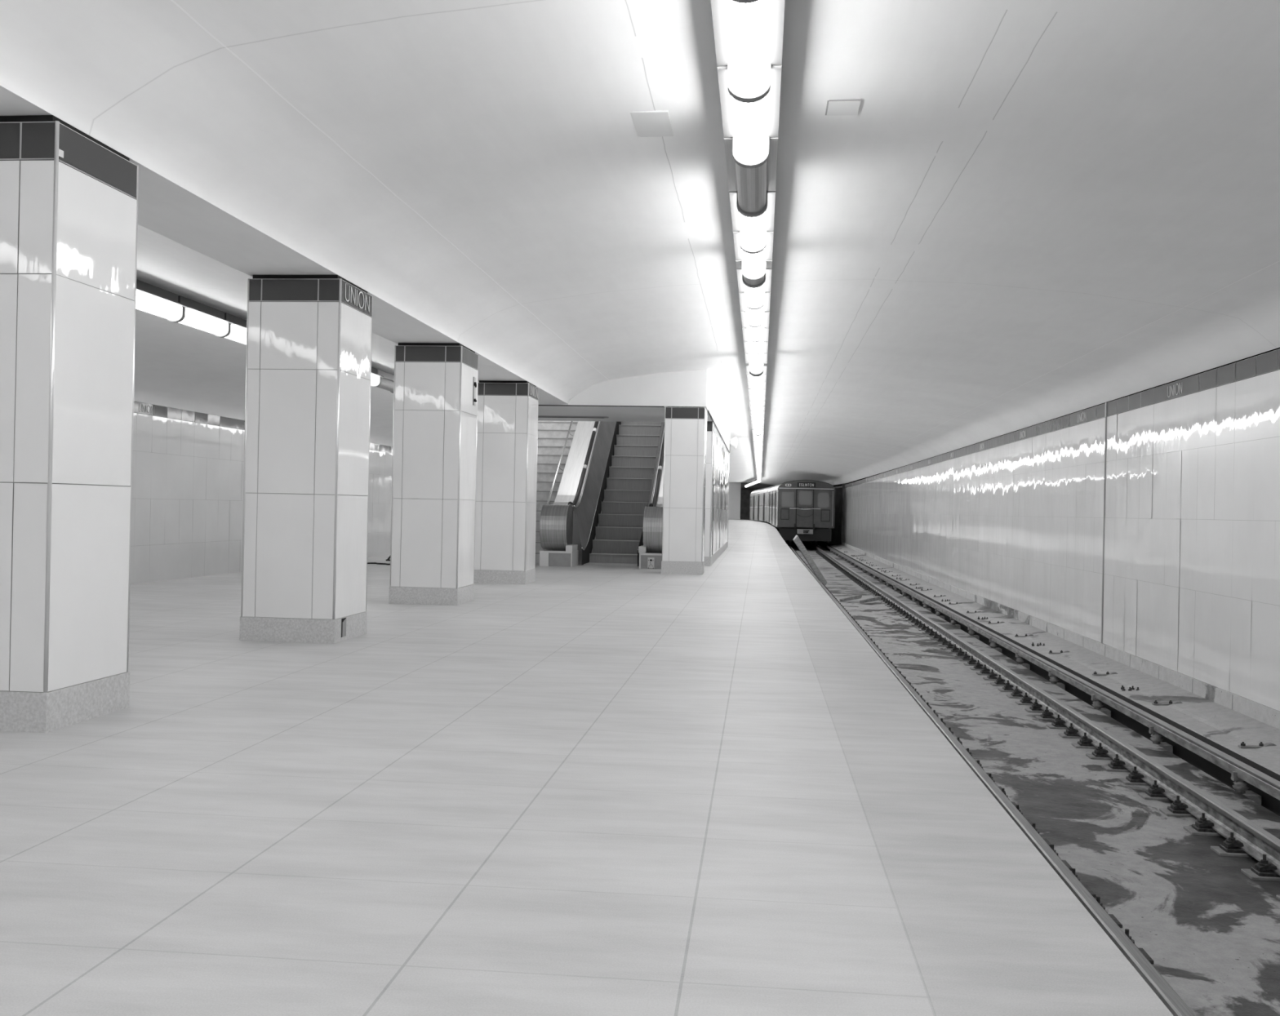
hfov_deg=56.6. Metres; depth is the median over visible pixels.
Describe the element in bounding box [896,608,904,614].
fastener
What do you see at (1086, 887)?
fastener
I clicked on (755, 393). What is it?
diffuser
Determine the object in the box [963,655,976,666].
fastener
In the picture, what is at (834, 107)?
ceiling hatch
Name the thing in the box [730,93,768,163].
diffuser
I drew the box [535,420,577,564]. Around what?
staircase
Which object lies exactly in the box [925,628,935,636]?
fastener
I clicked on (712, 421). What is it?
trim
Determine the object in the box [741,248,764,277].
diffuser
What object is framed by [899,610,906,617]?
fastener
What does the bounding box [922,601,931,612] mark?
insulator
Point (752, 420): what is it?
ceiling light
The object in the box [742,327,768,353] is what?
ceiling light
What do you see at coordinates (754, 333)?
diffuser
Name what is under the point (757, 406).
diffuser
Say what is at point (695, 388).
wall
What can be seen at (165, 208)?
ceiling beam
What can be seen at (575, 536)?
wall
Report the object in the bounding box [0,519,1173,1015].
floor
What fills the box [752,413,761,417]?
diffuser
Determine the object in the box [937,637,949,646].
fastener
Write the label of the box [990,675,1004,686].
fastener
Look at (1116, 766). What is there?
fastener
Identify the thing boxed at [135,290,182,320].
diffuser
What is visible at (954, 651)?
fastener
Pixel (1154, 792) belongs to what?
fastener
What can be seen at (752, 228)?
diffuser
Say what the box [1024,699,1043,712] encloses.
fastener
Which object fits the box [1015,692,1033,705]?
fastener
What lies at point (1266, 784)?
rail
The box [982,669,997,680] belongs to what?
fastener
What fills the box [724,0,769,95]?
diffuser
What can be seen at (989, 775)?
fastener
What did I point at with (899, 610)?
fastener
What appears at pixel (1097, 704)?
insulator
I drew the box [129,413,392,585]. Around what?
wall
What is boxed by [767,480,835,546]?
car
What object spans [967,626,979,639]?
insulator
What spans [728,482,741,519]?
wall
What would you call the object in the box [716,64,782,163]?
ceiling light
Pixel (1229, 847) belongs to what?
fastener
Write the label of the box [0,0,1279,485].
ceiling
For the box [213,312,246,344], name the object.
ceiling light
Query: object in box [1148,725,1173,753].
insulator
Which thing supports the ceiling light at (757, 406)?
attached to the ceiling at (1028, 213)
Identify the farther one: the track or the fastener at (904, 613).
the fastener at (904, 613)
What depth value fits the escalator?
22.42 m
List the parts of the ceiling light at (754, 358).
mounting plate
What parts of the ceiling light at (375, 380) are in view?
mounting plate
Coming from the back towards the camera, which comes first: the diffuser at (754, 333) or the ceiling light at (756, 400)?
the ceiling light at (756, 400)
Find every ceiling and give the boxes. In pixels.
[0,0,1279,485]
[133,223,398,446]
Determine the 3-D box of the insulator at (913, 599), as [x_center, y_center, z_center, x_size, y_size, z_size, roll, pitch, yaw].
[6.886,2.546,29.731,0.185,0.725,0.200,1,0,6]
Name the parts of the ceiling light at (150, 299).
mounting plate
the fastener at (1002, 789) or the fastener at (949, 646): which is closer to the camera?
the fastener at (1002, 789)
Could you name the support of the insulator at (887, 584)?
on the trough
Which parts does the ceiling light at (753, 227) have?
mounting plate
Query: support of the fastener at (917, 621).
on the track bed
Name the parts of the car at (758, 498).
door, door, door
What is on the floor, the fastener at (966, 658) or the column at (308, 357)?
the column at (308, 357)
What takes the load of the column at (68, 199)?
on the floor
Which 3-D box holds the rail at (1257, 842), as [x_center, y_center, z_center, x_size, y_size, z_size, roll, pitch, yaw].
[7.179,2.125,60.579,4.428,0.440,118.000,1,0,6]
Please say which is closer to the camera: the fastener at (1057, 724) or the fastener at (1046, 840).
the fastener at (1046, 840)
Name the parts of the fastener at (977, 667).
plate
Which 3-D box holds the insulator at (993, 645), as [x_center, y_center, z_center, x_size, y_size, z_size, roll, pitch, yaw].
[5.866,2.515,19.633,0.185,0.725,0.200,1,0,6]
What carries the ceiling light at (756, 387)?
attached to the ceiling at (1028, 213)
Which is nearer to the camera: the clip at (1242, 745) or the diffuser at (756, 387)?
the clip at (1242, 745)
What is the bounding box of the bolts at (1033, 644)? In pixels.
[1031,642,1044,646]
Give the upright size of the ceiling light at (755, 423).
0.288 m
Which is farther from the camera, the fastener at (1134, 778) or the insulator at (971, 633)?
the insulator at (971, 633)
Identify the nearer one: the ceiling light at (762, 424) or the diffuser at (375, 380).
the diffuser at (375, 380)
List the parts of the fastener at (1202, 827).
plate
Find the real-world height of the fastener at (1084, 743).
0.135 m
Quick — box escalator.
[539,421,664,568]
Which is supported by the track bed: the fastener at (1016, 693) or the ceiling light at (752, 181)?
the fastener at (1016, 693)
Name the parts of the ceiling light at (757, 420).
mounting plate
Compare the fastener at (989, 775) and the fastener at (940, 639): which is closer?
the fastener at (989, 775)
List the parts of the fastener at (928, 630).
plate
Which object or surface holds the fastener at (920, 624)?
on the track bed
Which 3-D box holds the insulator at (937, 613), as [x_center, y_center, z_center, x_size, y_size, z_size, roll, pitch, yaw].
[6.478,2.533,25.692,0.185,0.725,0.200,1,0,6]
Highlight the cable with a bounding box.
[367,562,390,564]
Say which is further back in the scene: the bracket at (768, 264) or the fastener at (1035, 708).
the fastener at (1035, 708)
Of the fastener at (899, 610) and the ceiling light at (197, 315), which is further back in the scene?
the fastener at (899, 610)
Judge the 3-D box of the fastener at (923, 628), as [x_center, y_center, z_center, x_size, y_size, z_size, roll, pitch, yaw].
[5.471,2.244,22.354,0.440,0.135,0.170,1,0,6]
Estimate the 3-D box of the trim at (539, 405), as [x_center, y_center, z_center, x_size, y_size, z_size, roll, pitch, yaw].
[-1.631,-1.621,18.717,4.030,0.013,0.016,1,0,6]
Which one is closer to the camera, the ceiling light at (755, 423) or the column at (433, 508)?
the column at (433, 508)
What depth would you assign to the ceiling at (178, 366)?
17.04 m
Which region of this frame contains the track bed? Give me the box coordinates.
[784,540,1279,1015]
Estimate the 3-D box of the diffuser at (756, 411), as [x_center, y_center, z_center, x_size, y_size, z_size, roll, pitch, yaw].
[2.256,-1.935,22.850,0.180,0.145,1.064,1,0,6]
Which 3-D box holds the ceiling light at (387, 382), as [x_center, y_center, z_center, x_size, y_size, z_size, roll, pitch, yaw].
[-4.244,-2.107,19.767,0.300,0.288,1.131,1,0,6]
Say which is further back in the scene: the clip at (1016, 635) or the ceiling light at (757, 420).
the ceiling light at (757, 420)
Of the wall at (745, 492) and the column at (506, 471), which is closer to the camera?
the column at (506, 471)
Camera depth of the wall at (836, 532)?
76.95 m
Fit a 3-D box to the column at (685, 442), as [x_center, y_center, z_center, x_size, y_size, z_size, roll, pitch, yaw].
[0.707,-0.282,18.785,0.642,2.629,0.632,1,0,6]
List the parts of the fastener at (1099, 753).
plate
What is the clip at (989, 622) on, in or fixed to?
on the ledge
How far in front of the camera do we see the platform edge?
6.71 m
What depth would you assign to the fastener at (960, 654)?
18.30 m
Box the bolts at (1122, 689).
[1120,685,1138,691]
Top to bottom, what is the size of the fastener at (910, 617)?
0.135 m
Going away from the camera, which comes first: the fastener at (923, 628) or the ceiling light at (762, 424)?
the fastener at (923, 628)
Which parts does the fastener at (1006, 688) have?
plate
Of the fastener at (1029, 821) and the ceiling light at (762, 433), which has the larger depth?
the ceiling light at (762, 433)
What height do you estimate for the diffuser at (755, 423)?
0.145 m
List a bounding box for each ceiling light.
[135,279,188,320]
[167,295,234,335]
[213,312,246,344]
[370,367,383,386]
[370,368,394,392]
[711,0,785,95]
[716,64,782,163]
[724,136,777,213]
[728,191,775,250]
[733,231,773,277]
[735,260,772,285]
[736,268,771,307]
[738,292,770,325]
[740,311,769,340]
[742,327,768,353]
[743,341,768,364]
[744,353,767,373]
[745,363,767,375]
[746,365,767,383]
[746,374,766,391]
[747,382,766,397]
[747,389,765,403]
[748,395,765,408]
[749,400,764,413]
[750,406,764,417]
[750,410,764,422]
[751,415,764,425]
[751,418,764,428]
[751,422,764,431]
[751,426,764,434]
[751,429,764,438]
[752,432,764,440]
[752,435,763,442]
[752,437,763,444]
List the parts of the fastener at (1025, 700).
plate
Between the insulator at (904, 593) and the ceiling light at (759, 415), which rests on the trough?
the insulator at (904, 593)
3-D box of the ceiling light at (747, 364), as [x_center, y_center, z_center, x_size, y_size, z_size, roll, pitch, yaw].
[1.640,-2.012,16.732,0.300,0.288,0.308,1,0,6]
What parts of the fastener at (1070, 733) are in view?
plate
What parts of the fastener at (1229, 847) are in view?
plate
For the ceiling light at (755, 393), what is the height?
0.288 m
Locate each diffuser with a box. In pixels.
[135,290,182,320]
[179,308,227,335]
[224,324,246,344]
[370,373,379,386]
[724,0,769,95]
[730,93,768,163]
[738,211,765,250]
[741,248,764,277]
[743,284,764,307]
[745,306,764,325]
[746,324,763,340]
[747,339,763,353]
[748,351,763,364]
[749,363,762,373]
[750,374,762,383]
[751,382,762,391]
[751,390,762,397]
[751,396,762,403]
[751,402,762,408]
[752,408,761,413]
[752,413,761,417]
[753,417,761,422]
[753,421,761,425]
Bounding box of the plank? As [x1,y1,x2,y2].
[792,534,826,585]
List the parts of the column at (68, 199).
corner trim, corner trim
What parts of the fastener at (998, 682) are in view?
plate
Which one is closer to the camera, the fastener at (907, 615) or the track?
the track
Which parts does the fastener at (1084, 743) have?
plate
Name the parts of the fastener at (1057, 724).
plate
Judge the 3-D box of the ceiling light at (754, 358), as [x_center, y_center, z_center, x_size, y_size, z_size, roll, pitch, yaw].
[1.468,-2.017,15.034,0.300,0.288,1.120,1,0,6]
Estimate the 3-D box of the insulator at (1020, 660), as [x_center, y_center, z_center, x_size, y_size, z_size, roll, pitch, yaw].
[5.662,2.509,17.613,0.185,0.725,0.200,1,0,6]
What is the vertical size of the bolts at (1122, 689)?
0.045 m
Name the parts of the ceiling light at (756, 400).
mounting plate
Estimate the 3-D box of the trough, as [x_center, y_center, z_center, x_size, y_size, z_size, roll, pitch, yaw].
[6.659,2.477,26.960,0.193,0.867,83.000,1,0,6]
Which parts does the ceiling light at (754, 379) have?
mounting plate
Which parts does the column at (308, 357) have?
corner trim, corner trim, corner trim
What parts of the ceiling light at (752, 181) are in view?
mounting plate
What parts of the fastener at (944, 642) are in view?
plate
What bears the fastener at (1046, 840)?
on the track bed
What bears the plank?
on the track bed
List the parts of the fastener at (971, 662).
plate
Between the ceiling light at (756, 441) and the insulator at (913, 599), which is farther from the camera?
the ceiling light at (756, 441)
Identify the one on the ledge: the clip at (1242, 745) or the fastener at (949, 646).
the clip at (1242, 745)
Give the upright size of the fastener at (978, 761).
0.135 m
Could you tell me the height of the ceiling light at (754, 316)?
0.288 m
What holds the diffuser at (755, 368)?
attached to the ceiling light at (754, 368)
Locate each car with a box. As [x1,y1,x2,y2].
[749,486,772,524]
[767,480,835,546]
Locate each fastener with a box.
[893,606,901,613]
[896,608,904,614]
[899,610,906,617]
[902,612,910,618]
[905,614,913,621]
[907,616,919,623]
[911,618,922,626]
[914,621,924,628]
[918,623,927,631]
[921,626,933,634]
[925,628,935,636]
[929,631,940,639]
[933,634,944,643]
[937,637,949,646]
[942,640,954,649]
[947,644,959,653]
[952,648,964,657]
[957,652,970,662]
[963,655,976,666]
[966,748,981,764]
[969,660,982,671]
[976,664,990,675]
[977,760,992,777]
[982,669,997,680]
[988,773,1005,793]
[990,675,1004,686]
[997,680,1014,692]
[1001,788,1019,809]
[1006,686,1023,698]
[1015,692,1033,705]
[1016,804,1032,826]
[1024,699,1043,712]
[1032,823,1050,847]
[1035,706,1055,720]
[1046,714,1067,729]
[1050,844,1071,871]
[1057,723,1081,738]
[1071,733,1097,749]
[1071,868,1095,897]
[1085,742,1113,759]
[1096,896,1122,928]
[1101,754,1130,772]
[1119,766,1151,786]
[1124,928,1154,964]
[1137,780,1171,800]
[1159,795,1195,817]
[1183,813,1222,836]
[1210,831,1253,857]
[1240,854,1279,881]
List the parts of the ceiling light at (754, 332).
mounting plate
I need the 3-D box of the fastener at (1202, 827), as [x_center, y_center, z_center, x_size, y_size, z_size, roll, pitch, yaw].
[4.050,2.201,8.286,0.440,0.135,0.170,1,0,6]
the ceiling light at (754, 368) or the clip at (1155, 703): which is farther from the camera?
the ceiling light at (754, 368)
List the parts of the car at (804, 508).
door, door, door, grab rail, door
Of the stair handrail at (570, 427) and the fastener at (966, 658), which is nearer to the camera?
the fastener at (966, 658)
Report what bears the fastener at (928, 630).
on the track bed
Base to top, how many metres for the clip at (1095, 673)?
0.052 m
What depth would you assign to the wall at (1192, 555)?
15.16 m
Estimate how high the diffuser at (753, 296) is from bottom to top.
0.145 m
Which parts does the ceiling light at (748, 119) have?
mounting plate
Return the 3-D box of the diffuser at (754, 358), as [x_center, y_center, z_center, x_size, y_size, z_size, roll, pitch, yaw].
[1.469,-1.958,15.050,0.180,0.145,1.064,1,0,6]
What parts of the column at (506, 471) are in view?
corner trim, corner trim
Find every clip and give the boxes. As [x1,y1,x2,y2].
[987,621,1004,624]
[1014,634,1033,637]
[1048,650,1069,653]
[1092,671,1118,675]
[1151,700,1182,705]
[1238,742,1276,748]
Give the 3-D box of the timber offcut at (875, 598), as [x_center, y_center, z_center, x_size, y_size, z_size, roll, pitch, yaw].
[5.607,2.232,28.876,0.500,0.180,0.180,1,0,3]
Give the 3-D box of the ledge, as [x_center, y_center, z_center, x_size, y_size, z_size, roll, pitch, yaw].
[7.110,2.054,26.916,0.723,0.168,83.000,1,0,6]
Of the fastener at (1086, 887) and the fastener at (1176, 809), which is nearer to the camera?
the fastener at (1086, 887)
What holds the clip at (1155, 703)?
on the ledge
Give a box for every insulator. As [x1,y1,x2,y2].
[885,581,892,589]
[893,585,900,594]
[902,590,909,599]
[911,595,919,604]
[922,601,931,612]
[935,608,944,619]
[950,616,960,629]
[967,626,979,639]
[989,638,1001,653]
[1015,652,1030,670]
[1048,671,1065,690]
[1091,694,1111,717]
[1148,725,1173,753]
[1231,771,1261,805]
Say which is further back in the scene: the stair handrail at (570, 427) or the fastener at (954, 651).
the stair handrail at (570, 427)
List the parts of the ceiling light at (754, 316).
mounting plate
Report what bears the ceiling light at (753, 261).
attached to the ceiling at (1028, 213)
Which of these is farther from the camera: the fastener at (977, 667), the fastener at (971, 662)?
the fastener at (971, 662)
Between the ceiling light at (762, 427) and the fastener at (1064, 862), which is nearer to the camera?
the fastener at (1064, 862)
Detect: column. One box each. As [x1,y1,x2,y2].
[0,115,138,733]
[239,275,373,644]
[388,342,478,605]
[474,380,538,584]
[661,406,706,574]
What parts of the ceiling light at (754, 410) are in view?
mounting plate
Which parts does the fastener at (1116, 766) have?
plate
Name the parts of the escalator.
handrail, handrail trim, panel, skirt trim, comb plate, skirt trim, panel, control plate, handrail, handrail trim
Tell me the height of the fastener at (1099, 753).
0.135 m
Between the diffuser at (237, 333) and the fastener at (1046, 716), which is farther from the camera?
the diffuser at (237, 333)
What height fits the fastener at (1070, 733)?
0.135 m
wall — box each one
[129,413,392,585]
[478,368,730,546]
[569,397,604,543]
[704,421,728,566]
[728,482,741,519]
[740,483,773,520]
[822,481,853,545]
[842,369,1279,711]
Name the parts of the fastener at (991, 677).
plate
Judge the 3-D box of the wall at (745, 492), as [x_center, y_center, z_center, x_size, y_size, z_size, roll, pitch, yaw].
[7.737,0.071,116.412,20.000,5.600,23.200,1,0,6]
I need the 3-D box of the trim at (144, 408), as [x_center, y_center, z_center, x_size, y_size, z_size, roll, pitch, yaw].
[-7.320,-1.627,28.685,0.013,0.192,81.500,1,0,6]
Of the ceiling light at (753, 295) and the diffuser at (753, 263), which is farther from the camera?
the ceiling light at (753, 295)
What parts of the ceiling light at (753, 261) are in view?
mounting plate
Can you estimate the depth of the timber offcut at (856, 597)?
29.13 m
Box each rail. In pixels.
[801,541,1279,875]
[826,545,1279,800]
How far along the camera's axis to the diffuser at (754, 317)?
11.79 m
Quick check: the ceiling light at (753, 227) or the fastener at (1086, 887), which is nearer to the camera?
the fastener at (1086, 887)
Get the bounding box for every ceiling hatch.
[630,110,673,137]
[825,98,860,115]
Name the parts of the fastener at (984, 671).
plate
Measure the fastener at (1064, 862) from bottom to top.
0.135 m
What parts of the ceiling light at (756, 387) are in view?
mounting plate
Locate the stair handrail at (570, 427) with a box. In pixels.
[546,421,573,504]
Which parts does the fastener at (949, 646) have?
plate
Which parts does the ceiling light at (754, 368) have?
mounting plate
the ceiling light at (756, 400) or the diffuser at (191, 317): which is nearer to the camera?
the diffuser at (191, 317)
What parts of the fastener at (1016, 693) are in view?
plate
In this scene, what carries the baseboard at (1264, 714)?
attached to the wall at (1192, 555)
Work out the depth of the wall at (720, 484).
23.63 m
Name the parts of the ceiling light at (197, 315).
mounting plate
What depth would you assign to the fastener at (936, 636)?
20.82 m
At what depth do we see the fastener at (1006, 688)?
14.79 m
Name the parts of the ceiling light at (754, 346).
mounting plate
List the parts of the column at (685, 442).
corner trim, corner trim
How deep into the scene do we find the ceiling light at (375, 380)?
19.02 m
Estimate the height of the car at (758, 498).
3.779 m
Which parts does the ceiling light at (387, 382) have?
mounting plate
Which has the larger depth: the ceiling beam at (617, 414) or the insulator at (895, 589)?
the insulator at (895, 589)
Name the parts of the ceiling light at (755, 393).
mounting plate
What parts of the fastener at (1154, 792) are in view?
plate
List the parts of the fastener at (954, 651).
plate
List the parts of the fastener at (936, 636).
plate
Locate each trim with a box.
[133,400,392,453]
[538,404,663,407]
[706,409,729,453]
[709,421,713,556]
[844,348,1279,488]
[1101,402,1106,643]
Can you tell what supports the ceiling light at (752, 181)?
attached to the ceiling at (1028, 213)
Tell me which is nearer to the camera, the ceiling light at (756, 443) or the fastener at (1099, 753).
the fastener at (1099, 753)
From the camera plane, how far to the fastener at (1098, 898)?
6.41 m
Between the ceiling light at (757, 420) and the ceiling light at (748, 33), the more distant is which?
the ceiling light at (757, 420)
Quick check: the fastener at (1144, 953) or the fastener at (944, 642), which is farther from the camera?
the fastener at (944, 642)
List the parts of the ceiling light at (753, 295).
mounting plate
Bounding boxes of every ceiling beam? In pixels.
[0,85,567,404]
[537,405,712,422]
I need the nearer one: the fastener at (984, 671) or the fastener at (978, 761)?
the fastener at (978, 761)
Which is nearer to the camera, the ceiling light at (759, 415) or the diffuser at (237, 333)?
the diffuser at (237, 333)
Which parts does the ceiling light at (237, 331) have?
mounting plate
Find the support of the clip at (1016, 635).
on the ledge
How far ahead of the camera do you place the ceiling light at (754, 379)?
17.38 m
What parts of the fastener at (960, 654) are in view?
plate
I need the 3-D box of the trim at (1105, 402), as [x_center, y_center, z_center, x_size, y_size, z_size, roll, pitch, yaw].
[6.433,0.270,16.471,0.015,3.470,0.030,1,0,6]
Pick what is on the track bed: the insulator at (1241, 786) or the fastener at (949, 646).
the fastener at (949, 646)
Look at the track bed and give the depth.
8.51 m
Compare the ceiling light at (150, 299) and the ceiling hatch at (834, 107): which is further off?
the ceiling light at (150, 299)
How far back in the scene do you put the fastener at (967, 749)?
10.43 m
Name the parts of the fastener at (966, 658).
plate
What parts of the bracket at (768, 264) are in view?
mounting plate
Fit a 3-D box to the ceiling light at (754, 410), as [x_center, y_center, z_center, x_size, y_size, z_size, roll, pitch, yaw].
[2.256,-1.993,22.835,0.300,0.288,1.120,1,0,6]
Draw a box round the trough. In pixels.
[830,546,1279,816]
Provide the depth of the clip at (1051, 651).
17.00 m
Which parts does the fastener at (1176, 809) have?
plate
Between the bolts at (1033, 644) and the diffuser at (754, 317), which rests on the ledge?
the bolts at (1033, 644)
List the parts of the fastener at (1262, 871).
plate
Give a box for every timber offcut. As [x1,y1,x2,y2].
[840,595,862,602]
[859,595,881,603]
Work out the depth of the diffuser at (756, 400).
20.65 m
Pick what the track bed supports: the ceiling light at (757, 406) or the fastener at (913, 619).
the fastener at (913, 619)
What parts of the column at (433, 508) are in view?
corner trim, corner trim, slotted plate, corner trim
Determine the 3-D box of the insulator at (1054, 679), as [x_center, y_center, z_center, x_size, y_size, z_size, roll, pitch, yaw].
[5.459,2.503,15.593,0.185,0.725,0.200,1,0,6]
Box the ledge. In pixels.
[831,544,1279,775]
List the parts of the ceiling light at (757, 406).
mounting plate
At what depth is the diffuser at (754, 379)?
17.41 m
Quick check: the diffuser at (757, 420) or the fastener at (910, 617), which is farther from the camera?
the diffuser at (757, 420)
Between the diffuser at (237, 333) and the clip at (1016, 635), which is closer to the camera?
the diffuser at (237, 333)
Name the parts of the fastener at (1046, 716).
plate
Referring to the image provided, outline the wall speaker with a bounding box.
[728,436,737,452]
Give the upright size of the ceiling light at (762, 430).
0.288 m
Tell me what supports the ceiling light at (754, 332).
attached to the ceiling at (1028, 213)
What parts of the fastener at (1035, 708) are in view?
plate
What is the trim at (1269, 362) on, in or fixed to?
attached to the wall at (1192, 555)
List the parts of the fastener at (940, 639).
plate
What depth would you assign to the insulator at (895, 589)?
33.73 m
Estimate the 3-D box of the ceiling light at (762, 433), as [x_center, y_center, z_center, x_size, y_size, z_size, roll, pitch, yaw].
[3.148,-1.967,31.670,0.300,0.288,1.120,1,0,6]
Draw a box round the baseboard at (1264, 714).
[841,542,1279,729]
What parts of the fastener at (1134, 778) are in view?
plate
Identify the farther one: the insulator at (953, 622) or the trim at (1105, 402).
the insulator at (953, 622)
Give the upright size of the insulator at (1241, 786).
0.725 m
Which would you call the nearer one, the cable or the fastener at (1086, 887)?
the fastener at (1086, 887)
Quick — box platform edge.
[784,541,1195,1015]
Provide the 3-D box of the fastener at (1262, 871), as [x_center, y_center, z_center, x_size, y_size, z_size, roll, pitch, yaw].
[3.949,2.198,7.281,0.440,0.135,0.170,1,0,6]
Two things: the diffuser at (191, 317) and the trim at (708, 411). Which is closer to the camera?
the diffuser at (191, 317)
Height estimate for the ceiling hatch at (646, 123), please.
0.032 m

